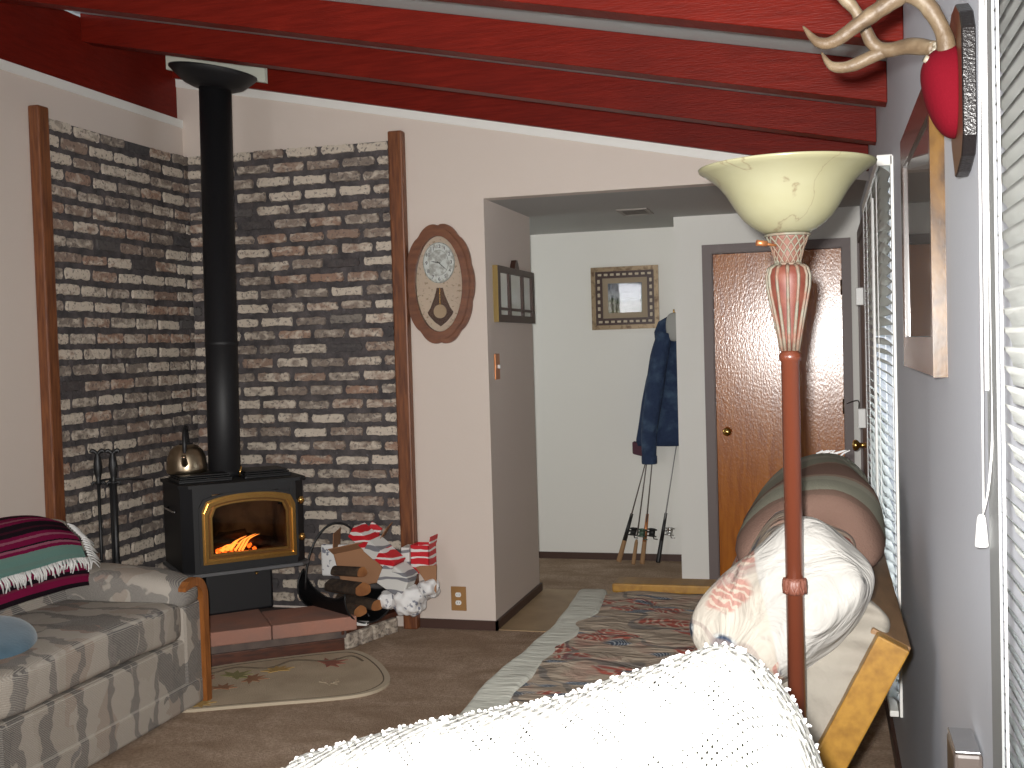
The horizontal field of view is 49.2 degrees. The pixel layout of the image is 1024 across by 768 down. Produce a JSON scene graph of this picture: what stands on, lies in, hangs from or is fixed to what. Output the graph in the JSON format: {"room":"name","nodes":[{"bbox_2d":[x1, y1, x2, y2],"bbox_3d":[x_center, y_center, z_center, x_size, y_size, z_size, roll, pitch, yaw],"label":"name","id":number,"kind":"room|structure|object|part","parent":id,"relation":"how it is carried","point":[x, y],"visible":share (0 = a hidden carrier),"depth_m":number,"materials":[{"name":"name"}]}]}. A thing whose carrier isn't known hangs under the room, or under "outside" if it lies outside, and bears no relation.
{"room":"living room","nodes":[
{"label":"living room","id":0,"kind":"room"},
{"bbox_2d":[0,69,182,517],"bbox_3d":[-2.994,0.092,2.469,0.170,2.827,8.143,-1,2,16],"label":"wall","id":1,"kind":"structure","parent":0,"point":[22,492],"depth_m":5.03,"materials":[{"name":"beige paint"}]},
{"bbox_2d":[28,105,65,519],"bbox_3d":[-2.126,0.060,5.157,0.058,2.660,0.075,-1,2,16],"label":"trim","id":2,"kind":"structure","parent":1,"relation":"attached to","point":[38,118],"depth_m":5.12,"materials":[{"name":"red wood"}]},
{"bbox_2d":[0,2,176,117],"bbox_3d":[-3.052,-1.499,2.419,0.140,0.353,8.142,-1,2,16],"label":"ridge beam","id":3,"kind":"structure","parent":1,"relation":"on","point":[47,41],"depth_m":5.48,"materials":[{"name":"red wood"}]},
{"bbox_2d":[0,59,182,127],"bbox_3d":[-2.959,-1.302,2.401,0.026,0.044,8.142,-1,2,16],"label":"trim","id":4,"kind":"structure","parent":1,"relation":"attached to","point":[5,65],"depth_m":5.48,"materials":[{"name":"white paint"}]},
{"bbox_2d":[49,118,198,570],"bbox_3d":[-1.957,0.007,5.776,0.053,2.516,1.213,-1,2,16],"label":"brick wall","id":5,"kind":"structure","parent":0,"point":[121,208],"depth_m":5.67,"materials":[{"name":"grey brick"}]},
{"bbox_2d":[188,141,400,605],"bbox_3d":[-1.196,-0.028,6.166,1.210,2.516,0.053,-1,2,16],"label":"brick wall","id":6,"kind":"structure","parent":0,"point":[317,378],"depth_m":6.11,"materials":[{"name":"grey brick"}]},
{"bbox_2d":[176,87,718,625],"bbox_3d":[-0.136,-0.324,5.938,3.886,3.259,0.100,-1,2,16],"label":"wall","id":7,"kind":"structure","parent":0,"point":[453,172],"depth_m":5.94,"materials":[{"name":"beige paint"}]},
{"bbox_2d":[388,130,419,628],"bbox_3d":[-0.577,-0.013,5.991,0.080,2.660,0.060,-1,2,16],"label":"trim","id":8,"kind":"structure","parent":7,"relation":"attached to","point":[398,220],"depth_m":5.96,"materials":[{"name":"red wood"}]},
{"bbox_2d":[407,224,475,343],"bbox_3d":[-0.384,-0.530,5.925,0.392,0.632,0.042,-1,2,16],"label":"wall clock","id":9,"kind":"object","parent":7,"relation":"attached to","point":[441,281],"visible":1,"depth_m":5.91,"materials":[{"name":"brown wood"}]},
{"bbox_3d":[-0.387,-0.529,5.915,0.262,0.504,0.002,-1,2,16],"label":"glass","id":10,"kind":"part","parent":9,"relation":"part of","materials":[{"name":"white"}]},
{"bbox_2d":[419,618,498,630],"bbox_3d":[-0.290,1.285,5.989,0.453,0.050,0.014,-1,2,16],"label":"baseboard","id":11,"kind":"structure","parent":7,"relation":"attached to","point":[424,622],"depth_m":5.98,"materials":[{"name":"brown wood"}]},
{"bbox_2d":[451,586,466,610],"bbox_3d":[-0.285,1.147,5.983,0.085,0.130,0.012,-1,2,16],"label":"wall outlet","id":12,"kind":"object","parent":7,"relation":"attached to","point":[458,594],"visible":1,"depth_m":5.98,"materials":[{"name":"brown wood"}]},
{"bbox_2d":[175,79,868,180],"bbox_3d":[-0.103,-1.345,5.831,3.726,0.825,0.008,-1,2,16],"label":"trim","id":13,"kind":"structure","parent":7,"relation":"attached to","point":[349,106],"depth_m":5.83,"materials":[{"name":"white paint"}]},
{"bbox_2d":[65,0,886,107],"bbox_3d":[-1.249,-1.379,1.923,4.113,0.911,8.343,-1,2,16],"label":"ceiling","id":14,"kind":"structure","parent":0,"point":[780,43],"depth_m":3.98,"materials":[{"name":"grey"}]},
{"bbox_2d":[0,0,886,106],"bbox_3d":[-0.525,-1.371,4.295,3.711,0.913,0.090,-1,2,16],"label":"ceiling beam","id":15,"kind":"structure","parent":14,"relation":"attached to","point":[729,66],"depth_m":4.10,"materials":[{"name":"red wood"}]},
{"bbox_2d":[80,14,875,144],"bbox_3d":[-0.311,-1.403,5.064,3.711,0.913,0.090,-1,2,16],"label":"ceiling beam","id":16,"kind":"structure","parent":14,"relation":"attached to","point":[759,112],"depth_m":4.96,"materials":[{"name":"red wood"}]},
{"bbox_2d":[172,68,868,170],"bbox_3d":[-0.104,-1.434,5.809,3.711,0.913,0.042,-1,2,16],"label":"ceiling beam","id":17,"kind":"structure","parent":14,"relation":"attached to","point":[526,113],"depth_m":5.71,"materials":[{"name":"red wood"}]},
{"bbox_2d":[432,0,902,45],"bbox_3d":[-0.739,-1.340,3.527,3.711,0.913,0.090,-1,2,16],"label":"ceiling beam","id":18,"kind":"structure","parent":14,"relation":"attached to","point":[775,18],"depth_m":3.13,"materials":[{"name":"red wood"}]},
{"bbox_2d":[88,558,894,767],"bbox_3d":[-0.837,1.478,2.943,4.150,0.100,10.300,-1,2,16],"label":"floor","id":19,"kind":"structure","parent":0,"point":[433,672],"depth_m":4.69,"materials":[{"name":"brown carpet"}]},
{"bbox_2d":[0,517,211,767],"bbox_3d":[-1.922,0.997,4.261,0.860,0.836,1.505,-1,2,16],"label":"loveseat","id":20,"kind":"object","parent":19,"relation":"on","point":[114,658],"visible":0.7,"depth_m":4.31,"materials":[{"name":"fabric"}]},
{"bbox_2d":[0,616,36,656],"bbox_3d":[-1.879,0.940,3.991,0.340,0.173,0.391,-2,2,-17],"label":"throw pillow","id":21,"kind":"object","parent":20,"relation":"on","point":[16,635],"visible":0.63,"depth_m":4.00,"materials":[{"name":"blue fabric"}]},
{"bbox_2d":[0,517,80,616],"bbox_3d":[-2.135,0.848,4.367,0.280,0.531,1.365,-1,2,16],"label":"cushion","id":22,"kind":"object","parent":20,"relation":"on","point":[62,597],"depth_m":4.64,"materials":[{"name":"fabric"}]},
{"bbox_2d":[0,515,100,609],"bbox_3d":[-2.076,0.713,4.351,0.379,0.328,1.086,-1,2,16],"label":"blanket","id":23,"kind":"object","parent":20,"relation":"on","point":[40,556],"visible":1,"depth_m":4.51,"materials":[{"name":"fabric"}]},
{"bbox_2d":[0,600,180,720],"bbox_3d":[-1.883,1.015,4.290,0.780,0.188,1.153,-1,2,16],"label":"seat cushion","id":24,"kind":"object","parent":20,"relation":"on","point":[80,647],"depth_m":4.19,"materials":[{"name":"fabric"}]},
{"bbox_3d":[-1.897,1.208,4.302,0.788,0.210,1.130,-1,2,16],"label":"rail","id":25,"kind":"part","parent":20,"relation":"part of","materials":[{"name":"fabric"}]},
{"bbox_3d":[-1.895,1.345,4.286,0.796,0.113,1.370,-1,2,16],"label":"skirt panel","id":26,"kind":"part","parent":20,"relation":"part of","materials":[{"name":"fabric"}]},
{"bbox_3d":[-1.725,1.153,4.875,0.774,0.448,0.150,-1,2,16],"label":"arm","id":27,"kind":"part","parent":20,"relation":"part of","materials":[{"name":"fabric"}]},
{"bbox_2d":[182,650,389,712],"bbox_3d":[-1.162,1.357,5.099,1.178,0.018,0.754,-2,2,-16],"label":"mat","id":28,"kind":"object","parent":19,"relation":"on","point":[344,674],"visible":0.82,"depth_m":5.09,"materials":[{"name":"beige fabric"}]},
{"bbox_2d":[209,606,397,666],"bbox_3d":[-1.328,1.268,5.639,1.218,0.168,1.243,-1,2,16],"label":"hearth","id":29,"kind":"object","parent":19,"relation":"on","point":[271,632],"visible":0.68,"depth_m":5.57,"materials":[{"name":"red brick"}]},
{"bbox_2d":[100,478,144,563],"bbox_3d":[-1.890,0.868,5.403,0.217,0.833,0.150,-1,2,16],"label":"stand","id":30,"kind":"object","parent":29,"relation":"on","point":[109,479],"visible":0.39,"depth_m":5.40,"materials":[{"name":"black metal"}]},
{"bbox_2d":[89,448,105,563],"bbox_3d":[-1.979,0.785,5.396,0.080,0.950,0.060,-1,2,16],"label":"tool","id":31,"kind":"object","parent":30,"relation":"hanging from","point":[97,465],"visible":0.77,"depth_m":5.39,"materials":[{"name":"black metal"}]},
{"bbox_3d":[-1.994,0.401,5.391,0.069,0.181,0.042,-3,2,-39],"label":"handle","id":32,"kind":"part","parent":31,"relation":"part of","materials":[{"name":"black metal"}]},
{"bbox_2d":[104,448,120,563],"bbox_3d":[-1.906,0.781,5.393,0.068,0.947,0.055,-1,2,16],"label":"brush","id":33,"kind":"object","parent":30,"relation":"hanging from","point":[112,465],"visible":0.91,"depth_m":5.38,"materials":[{"name":"black metal"}]},
{"bbox_3d":[-1.917,0.399,5.380,0.069,0.181,0.042,-3,2,-39],"label":"handle","id":34,"kind":"part","parent":33,"relation":"part of","materials":[{"name":"black metal"}]},
{"bbox_2d":[160,465,308,615],"bbox_3d":[-1.435,0.798,5.793,0.662,0.768,0.490,-3,2,-28],"label":"wood stove","id":35,"kind":"object","parent":29,"relation":"on","point":[227,532],"visible":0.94,"depth_m":5.63,"materials":[{"name":"black paint"}]},
{"bbox_2d":[166,425,206,474],"bbox_3d":[-1.672,0.333,5.749,0.213,0.246,0.204,0,2,37],"label":"kettle","id":36,"kind":"object","parent":35,"relation":"on","point":[184,458],"visible":1,"depth_m":5.68,"materials":[{"name":"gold metal"}]},
{"bbox_3d":[-1.656,0.393,5.649,0.040,0.076,0.075,-2,2,-3],"label":"spout","id":37,"kind":"part","parent":36,"relation":"part of","materials":[{"name":"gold metal"}]},
{"bbox_3d":[-1.677,0.281,5.750,0.022,0.141,0.175,-2,2,-11],"label":"handle","id":38,"kind":"part","parent":36,"relation":"part of","materials":[{"name":"black metal"}]},
{"bbox_3d":[-1.594,0.473,5.718,0.265,0.036,0.260,-3,2,-28],"label":"cooking plate","id":39,"kind":"part","parent":35,"relation":"part of","materials":[{"name":"black metal"}]},
{"bbox_2d":[166,55,267,477],"bbox_3d":[-1.570,-0.668,5.827,0.580,2.306,0.444,-1,2,16],"label":"pipe","id":40,"kind":"object","parent":35,"relation":"on","point":[216,82],"visible":0.94,"depth_m":5.75,"materials":[{"name":"black metal"}]},
{"bbox_3d":[-1.452,0.491,5.811,0.763,0.016,0.759,-1,2,16],"label":"plate","id":41,"kind":"part","parent":35,"relation":"part of","materials":[{"name":"black paint"}]},
{"bbox_3d":[-1.318,0.712,5.614,0.500,0.362,0.018,-3,2,-28],"label":"door","id":42,"kind":"part","parent":35,"relation":"part of","materials":[{"name":"black paint"}]},
{"bbox_3d":[-1.309,0.712,5.598,0.472,0.340,0.022,-3,2,-28],"label":"gold trim","id":43,"kind":"part","parent":35,"relation":"part of","materials":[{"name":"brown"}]},
{"bbox_3d":[-1.317,0.710,5.613,0.388,0.258,0.004,-3,2,-28],"label":"glass pane","id":44,"kind":"part","parent":35,"relation":"part of","materials":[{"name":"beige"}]},
{"bbox_3d":[-1.316,0.711,5.609,0.416,0.284,0.008,-3,2,-28],"label":"gasket frame","id":45,"kind":"part","parent":35,"relation":"part of","materials":[{"name":"gold metal"}]},
{"bbox_3d":[-1.315,0.459,5.869,0.240,0.036,0.260,-3,2,-28],"label":"cooking plate","id":46,"kind":"part","parent":35,"relation":"part of","materials":[{"name":"black metal"}]},
{"bbox_2d":[297,522,389,623],"bbox_3d":[-0.877,0.980,5.864,0.454,0.508,0.350,0,3,45],"label":"carrier","id":47,"kind":"object","parent":29,"relation":"on","point":[309,595],"visible":0.52,"depth_m":5.83,"materials":[{"name":"black metal"}]},
{"bbox_3d":[-0.923,0.893,5.903,0.366,0.336,0.012,-3,2,-28],"label":"hoop handle","id":48,"kind":"part","parent":47,"relation":"part of","materials":[{"name":"black metal"}]},
{"bbox_2d":[321,544,347,575],"bbox_3d":[-0.945,0.944,6.000,0.160,0.170,0.030,-1,2,16],"label":"wrapper","id":49,"kind":"object","parent":47,"relation":"in","point":[328,560],"visible":0.51,"depth_m":6.00,"materials":[{"name":"white paper"}]},
{"bbox_2d":[324,578,370,595],"bbox_3d":[-0.865,1.062,5.864,0.095,0.090,0.305,-3,3,-41],"label":"log","id":50,"kind":"object","parent":47,"relation":"in","point":[349,587],"visible":1,"depth_m":5.80,"materials":[{"name":"brown wood"}]},
{"bbox_2d":[330,566,366,576],"bbox_3d":[-0.855,0.978,5.852,0.215,0.067,0.071,0,3,40],"label":"log","id":51,"kind":"object","parent":50,"relation":"on","point":[351,571],"visible":1,"depth_m":5.81,"materials":[{"name":"brown wood"}]},
{"bbox_2d":[346,602,366,616],"bbox_3d":[-0.892,1.152,5.816,0.081,0.059,0.350,-4,3,-44],"label":"log","id":52,"kind":"object","parent":47,"relation":"in","point":[355,609],"visible":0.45,"depth_m":5.69,"materials":[{"name":"brown wood"}]},
{"bbox_2d":[335,593,381,610],"bbox_3d":[-0.807,1.141,5.878,0.074,0.060,0.321,-4,3,-44],"label":"log","id":53,"kind":"object","parent":47,"relation":"in","point":[369,603],"visible":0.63,"depth_m":5.80,"materials":[{"name":"brown wood"}]},
{"bbox_2d":[328,522,392,583],"bbox_3d":[-0.792,0.912,5.917,0.307,0.345,0.193,-1,2,10],"label":"carton","id":54,"kind":"object","parent":47,"relation":"in","point":[351,554],"visible":0.5,"depth_m":5.88,"materials":[{"name":"brown cardboard"}]},
{"bbox_2d":[369,522,382,533],"bbox_3d":[-0.752,0.809,5.956,0.132,0.153,0.023,-2,2,4],"label":"card","id":55,"kind":"object","parent":47,"relation":"in","point":[375,527],"visible":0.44,"depth_m":5.95,"materials":[{"name":"red paper"}]},
{"bbox_2d":[377,590,393,609],"bbox_3d":[-0.625,1.126,5.859,0.121,0.108,0.195,-1,2,29],"label":"newspaper","id":56,"kind":"object","parent":47,"relation":"in","point":[385,598],"visible":0.47,"depth_m":5.77,"materials":[{"name":"white paper"}]},
{"bbox_2d":[377,565,416,594],"bbox_3d":[-0.596,1.013,5.797,0.203,0.178,0.109,-1,2,29],"label":"carton","id":57,"kind":"object","parent":47,"relation":"in","point":[393,582],"visible":0.76,"depth_m":5.75,"materials":[{"name":"white cardboard"}]},
{"bbox_2d":[392,584,426,616],"bbox_3d":[-0.529,1.120,5.784,0.182,0.163,0.193,-1,2,16],"label":"newspaper","id":58,"kind":"object","parent":47,"relation":"in","point":[412,601],"visible":0.96,"depth_m":5.71,"materials":[{"name":"white paper"}]},
{"bbox_2d":[348,523,417,577],"bbox_3d":[-0.673,0.881,5.829,0.360,0.299,0.116,-1,2,23],"label":"carton","id":59,"kind":"object","parent":58,"relation":"on","point":[379,550],"visible":0.99,"depth_m":5.80,"materials":[{"name":"red cardboard"}]},
{"bbox_2d":[417,579,440,599],"bbox_3d":[-0.432,1.069,5.836,0.122,0.125,0.188,-2,2,-16],"label":"newspaper","id":60,"kind":"object","parent":58,"relation":"on","point":[427,587],"visible":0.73,"depth_m":5.77,"materials":[{"name":"white paper"}]},
{"bbox_2d":[401,534,437,592],"bbox_3d":[-0.470,0.935,5.859,0.199,0.282,0.150,-1,2,16],"label":"carton","id":61,"kind":"object","parent":60,"relation":"on","point":[421,556],"visible":0.79,"depth_m":5.83,"materials":[{"name":"brown cardboard"}]},
{"bbox_3d":[-0.544,0.911,5.884,0.045,0.120,0.095,-1,2,16],"label":"white panel","id":62,"kind":"part","parent":61,"relation":"part of","materials":[{"name":"white cardboard"}]},
{"bbox_2d":[357,621,368,625],"bbox_3d":[-0.761,1.220,5.708,0.056,0.018,0.035,-1,2,16],"label":"matchbox","id":63,"kind":"object","parent":29,"relation":"on","point":[358,624],"visible":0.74,"depth_m":5.69,"materials":[{"name":"white cardboard"}]},
{"bbox_2d":[616,464,644,561],"bbox_3d":[0.859,0.729,7.629,0.320,0.972,0.088,-2,2,-6],"label":"fishing rod","id":64,"kind":"object","parent":19,"relation":"on","point":[633,530],"visible":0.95,"depth_m":7.64,"materials":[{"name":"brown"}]},
{"bbox_2d":[631,465,647,564],"bbox_3d":[0.908,0.726,7.578,0.267,0.975,0.089,-3,3,-42],"label":"fishing rod","id":65,"kind":"object","parent":19,"relation":"on","point":[641,532],"visible":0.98,"depth_m":7.55,"materials":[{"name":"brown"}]},
{"bbox_2d":[640,464,657,563],"bbox_3d":[0.930,0.720,7.598,0.123,0.985,0.220,-1,2,16],"label":"fishing rod","id":66,"kind":"object","parent":19,"relation":"on","point":[651,531],"visible":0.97,"depth_m":7.55,"materials":[{"name":"grey"}]},
{"bbox_2d":[656,446,676,562],"bbox_3d":[1.073,0.713,7.565,0.231,0.993,0.098,-2,2,-18],"label":"fishing rod","id":67,"kind":"object","parent":19,"relation":"on","point":[669,530],"visible":0.99,"depth_m":7.58,"materials":[{"name":"grey"}]},
{"bbox_2d":[460,507,910,767],"bbox_3d":[0.579,0.835,3.559,1.169,1.062,2.235,-1,2,16],"label":"futon sofa","id":68,"kind":"object","parent":19,"relation":"on","point":[601,637],"visible":0.3,"depth_m":3.50,"materials":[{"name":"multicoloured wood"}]},
{"bbox_3d":[0.448,0.953,3.584,0.754,0.191,1.958,-1,2,16],"label":"seat mattress","id":69,"kind":"part","parent":68,"relation":"part of","materials":[{"name":"fabric"}]},
{"bbox_3d":[0.831,0.662,3.487,0.530,0.726,1.924,-1,2,16],"label":"mattress","id":70,"kind":"part","parent":68,"relation":"part of","materials":[{"name":"fabric"}]},
{"bbox_2d":[691,517,875,688],"bbox_3d":[0.611,0.510,2.550,0.414,0.410,0.275,-1,2,16],"label":"bed pillow","id":71,"kind":"object","parent":68,"relation":"on","point":[746,609],"visible":0.72,"depth_m":2.47,"materials":[{"name":"fabric"}]},
{"bbox_2d":[739,450,887,570],"bbox_3d":[0.941,0.394,3.529,0.435,0.310,0.908,-1,2,16],"label":"folded blanket","id":72,"kind":"object","parent":68,"relation":"on","point":[834,489],"visible":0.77,"depth_m":3.13,"materials":[{"name":"brown fabric"}]},
{"bbox_2d":[783,603,892,746],"bbox_3d":[0.720,0.651,2.529,0.270,0.368,0.137,-1,2,16],"label":"sheet","id":73,"kind":"object","parent":68,"relation":"on","point":[829,674],"visible":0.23,"depth_m":2.48,"materials":[{"name":"fabric"}]},
{"bbox_3d":[1.085,0.529,3.392,0.093,0.069,1.980,-1,2,16],"label":"rail","id":74,"kind":"part","parent":68,"relation":"part of","materials":[{"name":"brown wood"}]},
{"bbox_2d":[698,151,876,727],"bbox_3d":[0.594,0.476,2.348,0.360,1.857,0.360,-1,2,16],"label":"floor lamp","id":75,"kind":"object","parent":19,"relation":"on","point":[784,197],"visible":1,"depth_m":2.29,"materials":[{"name":"brown wood"}]},
{"bbox_3d":[0.521,-0.288,2.292,0.044,0.015,0.012,-2,2,-9],"label":"switch knob","id":76,"kind":"part","parent":75,"relation":"part of","materials":[{"name":"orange metal"}]},
{"bbox_3d":[0.569,-0.381,2.319,0.360,0.141,0.360,-1,2,16],"label":"lamp shade","id":77,"kind":"part","parent":75,"relation":"part of","materials":[{"name":"white glass"}]},
{"bbox_3d":[0.134,0.896,1.662,0.670,1.091,0.700,-1,2,16],"label":"armchair","id":78,"kind":"object","parent":19,"relation":"on","visible":0},
{"bbox_2d":[291,640,822,767],"bbox_3d":[0.006,0.709,1.332,0.755,0.801,0.291,-1,2,16],"label":"throw","id":79,"kind":"object","parent":78,"relation":"on","point":[710,704],"visible":1,"depth_m":1.26,"materials":[{"name":"white fabric"}]},
{"bbox_2d":[489,201,539,615],"bbox_3d":[-0.024,0.147,6.420,0.100,2.280,0.849,-1,2,16],"label":"wall","id":80,"kind":"structure","parent":0,"point":[509,229],"depth_m":6.37,"materials":[{"name":"beige paint"}]},
{"bbox_2d":[494,354,500,379],"bbox_3d":[-0.073,-0.094,6.034,0.022,0.140,0.085,-1,2,16],"label":"light switch","id":81,"kind":"object","parent":80,"relation":"attached to","point":[497,366],"visible":1,"depth_m":6.03,"materials":[{"name":"brown wood"}]},
{"bbox_2d":[492,260,534,323],"bbox_3d":[0.018,-0.526,6.375,0.030,0.355,0.785,-1,2,16],"label":"picture","id":82,"kind":"object","parent":80,"relation":"attached to","point":[513,288],"visible":1,"depth_m":6.33,"materials":[{"name":"brown"}]},
{"bbox_2d":[500,273,529,316],"bbox_3d":[0.012,-0.503,6.380,0.008,0.230,0.680,-1,2,16],"label":"print","id":83,"kind":"object","parent":82,"relation":"attached to","point":[514,287],"depth_m":6.38},
{"bbox_2d":[495,583,542,630],"bbox_3d":[0.002,1.263,6.407,0.114,0.050,0.977,-1,2,16],"label":"baseboard","id":84,"kind":"structure","parent":80,"relation":"attached to","point":[534,592],"depth_m":6.32,"materials":[{"name":"brown wood"}]},
{"bbox_2d":[499,589,612,631],"bbox_3d":[0.968,1.266,6.164,1.896,0.004,0.999,-1,2,16],"label":"floor","id":85,"kind":"structure","parent":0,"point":[544,609],"depth_m":6.30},
{"bbox_2d":[491,179,865,234],"bbox_3d":[0.108,-1.055,6.932,3.923,0.080,2.003,-1,2,16],"label":"ceiling","id":86,"kind":"structure","parent":0,"point":[585,212],"depth_m":6.45,"materials":[{"name":"grey paint"}]},
{"bbox_2d":[616,208,653,215],"bbox_3d":[0.729,-1.019,6.632,0.180,0.008,0.280,-1,2,16],"label":"ceiling vent","id":87,"kind":"object","parent":86,"relation":"in","point":[636,211],"visible":1,"depth_m":6.60,"materials":[{"name":"beige metal"}]},
{"bbox_2d":[530,227,844,553],"bbox_3d":[0.553,0.033,7.842,4.050,2.380,0.100,-1,2,16],"label":"wall","id":88,"kind":"structure","parent":0,"point":[589,384],"depth_m":7.79,"materials":[{"name":"white paint"}]},
{"bbox_2d":[539,551,681,560],"bbox_3d":[-0.073,1.214,8.006,2.710,0.045,0.014,-1,2,16],"label":"baseboard","id":89,"kind":"structure","parent":88,"relation":"attached to","point":[542,554],"depth_m":7.80,"materials":[{"name":"brown"}]},
{"bbox_2d":[590,265,659,329],"bbox_3d":[0.776,-0.592,7.691,0.466,0.430,0.022,-1,2,16],"label":"mirror","id":90,"kind":"object","parent":88,"relation":"attached to","point":[622,297],"visible":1,"depth_m":7.69,"materials":[{"name":"brown"}]},
{"bbox_2d":[608,282,641,312],"bbox_3d":[0.777,-0.593,7.696,0.406,0.370,0.004,-1,2,16],"label":"print","id":91,"kind":"object","parent":90,"relation":"attached to","point":[623,297],"depth_m":7.69},
{"bbox_3d":[0.776,-0.592,7.692,0.232,0.200,0.002,-1,2,16],"label":"glass","id":92,"kind":"part","parent":90,"relation":"part of","materials":[{"name":"white"}]},
{"bbox_2d":[673,206,860,578],"bbox_3d":[1.658,0.073,7.176,1.112,2.280,0.594,-1,2,16],"label":"wall","id":93,"kind":"structure","parent":0,"point":[690,232],"depth_m":7.00,"materials":[{"name":"white paint"}]},
{"bbox_2d":[702,237,854,579],"bbox_3d":[1.642,0.175,6.895,0.884,2.095,0.144,-1,2,16],"label":"door","id":94,"kind":"structure","parent":93,"relation":"in","point":[742,365],"depth_m":6.91,"materials":[{"name":"brown wood"}]},
{"bbox_3d":[1.336,0.295,6.944,0.056,0.056,0.066,-1,2,16],"label":"knob","id":95,"kind":"part","parent":94,"relation":"part of","materials":[{"name":"gold metal"}]},
{"bbox_2d":[859,0,1023,767],"bbox_3d":[0.992,0.147,2.455,0.140,2.486,10.246,-1,2,16],"label":"wall","id":96,"kind":"structure","parent":0,"point":[945,578],"depth_m":2.09,"materials":[{"name":"grey paint"}]},
{"bbox_2d":[847,214,870,483],"bbox_3d":[1.923,0.177,6.226,0.096,2.120,1.042,-1,2,16],"label":"door","id":97,"kind":"structure","parent":96,"relation":"in","point":[861,294],"depth_m":5.92,"materials":[{"name":"grey wood"}]},
{"bbox_3d":[1.829,0.321,5.883,0.078,0.060,0.060,-1,2,16],"label":"knob","id":98,"kind":"part","parent":97,"relation":"part of","materials":[{"name":"gold metal"}]},
{"bbox_3d":[1.956,0.176,6.205,0.020,2.120,1.020,-1,2,16],"label":"casing","id":99,"kind":"part","parent":97,"relation":"part of","materials":[{"name":"grey wood"}]},
{"bbox_2d":[802,0,976,176],"bbox_3d":[0.584,-0.534,1.772,0.254,0.427,0.218,-1,2,16],"label":"antler mount","id":100,"kind":"object","parent":96,"relation":"attached to","point":[948,78],"visible":1,"depth_m":1.71,"materials":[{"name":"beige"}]},
{"bbox_2d":[884,696,901,767],"bbox_3d":[1.189,1.320,3.360,0.012,0.070,5.000,-1,2,16],"label":"baseboard","id":101,"kind":"structure","parent":96,"relation":"attached to","point":[894,744],"depth_m":4.02,"materials":[{"name":"brown wood"}]},
{"bbox_2d":[888,155,902,717],"bbox_3d":[1.480,0.145,4.248,0.133,1.800,1.430,-1,2,16],"label":"window","id":102,"kind":"structure","parent":96,"relation":"in","point":[900,706],"depth_m":3.58,"materials":[{"name":"white paint"}]},
{"bbox_2d":[862,154,899,716],"bbox_3d":[1.389,0.145,4.260,0.062,1.805,1.405,-1,2,16],"label":"window blind","id":103,"kind":"object","parent":102,"relation":"attached to","point":[875,205],"visible":0.68,"depth_m":3.75,"materials":[{"name":"white plastic"}]},
{"bbox_3d":[1.422,1.037,4.288,0.028,0.020,1.405,-1,2,16],"label":"rail","id":104,"kind":"part","parent":103,"relation":"part of","materials":[{"name":"white paint"}]},
{"bbox_2d":[900,90,947,377],"bbox_3d":[0.909,-0.320,2.499,0.026,0.582,0.857,-1,2,16],"label":"mirror","id":105,"kind":"object","parent":96,"relation":"attached to","point":[922,156],"visible":0.87,"depth_m":2.33,"materials":[{"name":"brown wood"}]},
{"bbox_3d":[0.911,-0.320,2.500,0.022,0.580,0.853,-1,2,16],"label":"frame","id":106,"kind":"part","parent":105,"relation":"part of","materials":[{"name":"brown wood"}]},
{"bbox_2d":[905,121,930,335],"bbox_3d":[0.912,-0.320,2.499,0.012,0.440,0.715,-1,2,16],"label":"print","id":107,"kind":"object","parent":105,"relation":"attached to","point":[917,182],"depth_m":2.48},
{"bbox_2d":[947,727,982,767],"bbox_3d":[0.718,0.706,1.771,0.042,0.290,0.114,-1,2,16],"label":"wall box","id":108,"kind":"object","parent":96,"relation":"attached to","point":[963,751],"visible":1,"depth_m":1.74,"materials":[{"name":"grey plastic"}]},
{"bbox_2d":[984,0,1004,767],"bbox_3d":[0.554,0.118,0.921,0.128,1.770,1.320,-1,2,16],"label":"window","id":109,"kind":"structure","parent":96,"relation":"in","point":[992,396],"depth_m":1.51,"materials":[{"name":"white paint"}]},
{"bbox_2d":[975,0,1023,767],"bbox_3d":[0.479,0.114,0.977,0.053,1.720,1.289,-1,2,16],"label":"window blind","id":110,"kind":"object","parent":109,"relation":"attached to","point":[1010,25],"visible":1,"depth_m":1.19,"materials":[{"name":"white plastic"}]},
{"bbox_3d":[0.652,-0.242,1.544,0.009,0.858,0.063,-1,2,12],"label":"pull cord","id":111,"kind":"part","parent":110,"relation":"part of","materials":[{"name":"white plastic"}]},
{"bbox_3d":[1.100,-0.488,7.586,0.012,0.037,0.062,-1,2,16],"label":"coat hook","id":112,"kind":"object","parent":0,"visible":0},
{"bbox_2d":[632,313,678,464],"bbox_3d":[0.979,0.031,7.543,0.371,1.008,0.235,-1,2,16],"label":"denim jacket","id":113,"kind":"object","parent":112,"relation":"hanging from","point":[658,420],"depth_m":7.49,"materials":[{"name":"blue fabric"}]},
{"bbox_3d":[1.082,-0.380,7.452,0.108,0.187,0.061,-1,2,16],"label":"grey cap","id":114,"kind":"part","parent":113,"relation":"part of","materials":[{"name":"grey fabric"}]}
]}

